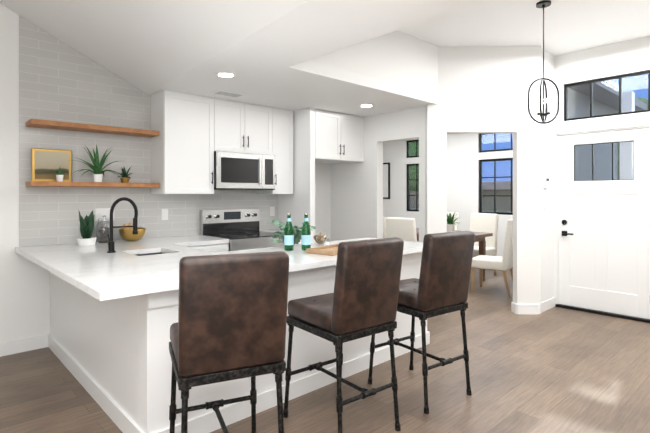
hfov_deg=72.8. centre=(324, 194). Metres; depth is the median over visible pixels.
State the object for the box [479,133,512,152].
transom
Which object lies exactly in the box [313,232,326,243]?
ornament
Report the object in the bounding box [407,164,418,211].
dining room window
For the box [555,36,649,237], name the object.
wall
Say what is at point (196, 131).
upper cabinet
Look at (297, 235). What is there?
sprigs
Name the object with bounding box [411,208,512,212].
lawn
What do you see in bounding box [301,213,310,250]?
water bottle
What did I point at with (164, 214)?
electrical outlet
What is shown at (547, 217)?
wall
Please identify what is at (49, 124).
shelf
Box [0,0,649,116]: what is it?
ceiling
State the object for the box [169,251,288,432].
bar stool
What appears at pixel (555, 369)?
floor
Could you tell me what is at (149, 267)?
countertop
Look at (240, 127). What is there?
upper cabinet
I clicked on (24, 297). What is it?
wall
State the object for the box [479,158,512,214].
dining room window
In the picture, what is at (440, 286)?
bar stool
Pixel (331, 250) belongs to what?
wood tray
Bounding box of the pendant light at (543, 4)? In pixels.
[528,0,558,123]
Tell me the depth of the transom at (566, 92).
5.04 m
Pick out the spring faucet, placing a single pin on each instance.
(111, 245)
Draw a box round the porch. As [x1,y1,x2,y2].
[567,81,646,180]
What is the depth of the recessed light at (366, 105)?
5.09 m
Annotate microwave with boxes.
[214,151,274,189]
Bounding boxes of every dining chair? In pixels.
[383,217,386,237]
[386,217,416,241]
[470,213,498,274]
[471,218,512,296]
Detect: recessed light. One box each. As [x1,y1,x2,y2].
[216,72,235,77]
[359,104,373,106]
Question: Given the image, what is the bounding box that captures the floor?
[0,268,649,432]
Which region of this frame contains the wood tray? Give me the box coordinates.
[306,244,338,255]
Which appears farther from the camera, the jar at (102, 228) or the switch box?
the switch box
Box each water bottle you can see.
[284,213,293,250]
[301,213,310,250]
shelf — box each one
[26,119,159,137]
[26,167,159,187]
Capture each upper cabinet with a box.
[151,90,214,193]
[215,98,274,155]
[256,108,294,193]
[295,108,363,165]
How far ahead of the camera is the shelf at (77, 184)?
3.92 m
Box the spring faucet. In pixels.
[107,197,137,252]
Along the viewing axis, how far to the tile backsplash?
4.17 m
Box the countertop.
[15,229,422,308]
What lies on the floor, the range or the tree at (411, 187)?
the range
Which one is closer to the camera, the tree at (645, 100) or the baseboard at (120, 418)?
the baseboard at (120, 418)
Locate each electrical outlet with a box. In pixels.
[95,208,113,220]
[161,209,167,219]
[270,207,274,215]
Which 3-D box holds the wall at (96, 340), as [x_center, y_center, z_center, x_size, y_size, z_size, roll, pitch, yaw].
[-1.739,0.931,3.195,0.020,0.874,2.157,0,0,-43]
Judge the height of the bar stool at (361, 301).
1.123 m
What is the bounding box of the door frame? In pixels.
[554,117,649,322]
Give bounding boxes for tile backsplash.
[19,15,277,246]
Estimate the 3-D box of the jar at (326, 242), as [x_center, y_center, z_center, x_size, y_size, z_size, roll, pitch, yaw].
[0.015,0.421,3.855,0.047,0.062,0.047,0,0,-43]
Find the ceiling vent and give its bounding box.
[210,90,244,97]
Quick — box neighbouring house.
[410,181,512,210]
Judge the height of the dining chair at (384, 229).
1.036 m
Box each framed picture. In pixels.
[31,148,71,181]
[383,162,389,198]
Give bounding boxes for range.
[200,209,283,250]
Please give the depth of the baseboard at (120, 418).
2.92 m
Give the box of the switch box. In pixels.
[543,178,548,187]
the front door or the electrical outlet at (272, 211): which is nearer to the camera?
the front door
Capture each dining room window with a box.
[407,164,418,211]
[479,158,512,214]
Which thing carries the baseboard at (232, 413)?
attached to the wall at (155, 365)
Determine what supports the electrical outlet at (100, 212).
attached to the tile backsplash
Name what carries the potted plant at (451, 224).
on the dining table
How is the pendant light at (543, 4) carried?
hanging from the ceiling
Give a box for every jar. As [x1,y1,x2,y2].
[96,216,109,242]
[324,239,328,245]
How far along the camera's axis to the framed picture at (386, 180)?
10.55 m
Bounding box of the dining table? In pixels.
[386,228,492,280]
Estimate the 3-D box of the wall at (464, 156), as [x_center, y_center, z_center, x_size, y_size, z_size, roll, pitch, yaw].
[2.787,-0.092,9.268,0.120,2.900,5.457,0,0,-43]
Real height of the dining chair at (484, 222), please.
1.036 m
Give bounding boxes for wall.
[0,4,330,342]
[50,272,138,425]
[139,261,426,432]
[309,30,437,94]
[331,107,424,242]
[383,133,512,256]
[425,46,540,313]
[541,49,615,301]
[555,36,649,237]
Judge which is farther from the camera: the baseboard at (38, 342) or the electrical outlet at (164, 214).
the electrical outlet at (164, 214)
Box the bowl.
[119,222,145,240]
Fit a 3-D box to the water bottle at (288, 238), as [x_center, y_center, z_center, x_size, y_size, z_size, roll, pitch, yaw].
[-0.292,0.302,3.583,0.077,0.300,0.077,0,0,-43]
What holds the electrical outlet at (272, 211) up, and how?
attached to the tile backsplash
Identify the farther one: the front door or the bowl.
the front door
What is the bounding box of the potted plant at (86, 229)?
[76,209,96,245]
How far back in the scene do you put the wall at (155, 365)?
2.58 m
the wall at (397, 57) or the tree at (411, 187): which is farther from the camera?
the tree at (411, 187)
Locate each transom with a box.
[407,140,418,157]
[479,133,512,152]
[564,71,649,120]
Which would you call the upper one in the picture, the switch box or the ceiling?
the ceiling
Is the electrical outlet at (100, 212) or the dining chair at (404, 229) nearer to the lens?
the electrical outlet at (100, 212)
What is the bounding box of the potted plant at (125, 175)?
[117,167,131,182]
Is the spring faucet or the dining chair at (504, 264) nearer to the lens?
the spring faucet
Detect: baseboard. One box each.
[0,334,47,356]
[48,334,144,432]
[154,331,429,432]
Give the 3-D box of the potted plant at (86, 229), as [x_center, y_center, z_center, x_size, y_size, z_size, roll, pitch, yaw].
[-2.133,0.290,3.949,0.162,0.323,0.162,0,0,-43]
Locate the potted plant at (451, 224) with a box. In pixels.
[447,212,459,231]
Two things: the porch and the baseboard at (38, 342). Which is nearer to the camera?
the baseboard at (38, 342)
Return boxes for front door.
[558,128,649,318]
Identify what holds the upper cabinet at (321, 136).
attached to the wall at (24, 297)
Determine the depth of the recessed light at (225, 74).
3.77 m
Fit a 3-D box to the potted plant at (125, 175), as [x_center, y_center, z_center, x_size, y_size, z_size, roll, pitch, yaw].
[-1.950,-0.200,4.307,0.175,0.169,0.199,0,0,-43]
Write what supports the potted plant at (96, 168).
on the shelf at (77, 184)
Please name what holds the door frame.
attached to the wall at (619, 58)
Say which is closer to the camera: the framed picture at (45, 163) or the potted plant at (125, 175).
the framed picture at (45, 163)
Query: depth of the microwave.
4.89 m
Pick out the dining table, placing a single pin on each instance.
(480, 237)
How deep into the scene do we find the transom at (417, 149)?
10.08 m
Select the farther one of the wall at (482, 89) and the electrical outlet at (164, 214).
the wall at (482, 89)
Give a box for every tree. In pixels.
[409,142,418,208]
[618,97,647,179]
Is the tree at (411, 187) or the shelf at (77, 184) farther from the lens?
the tree at (411, 187)
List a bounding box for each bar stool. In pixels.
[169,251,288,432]
[283,237,403,432]
[368,231,474,413]
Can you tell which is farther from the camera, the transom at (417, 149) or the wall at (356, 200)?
the transom at (417, 149)
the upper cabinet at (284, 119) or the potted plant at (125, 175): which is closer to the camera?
the potted plant at (125, 175)
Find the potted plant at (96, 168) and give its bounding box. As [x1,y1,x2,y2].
[69,144,120,181]
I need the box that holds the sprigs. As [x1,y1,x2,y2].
[269,219,315,244]
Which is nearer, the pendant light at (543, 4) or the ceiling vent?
the pendant light at (543, 4)

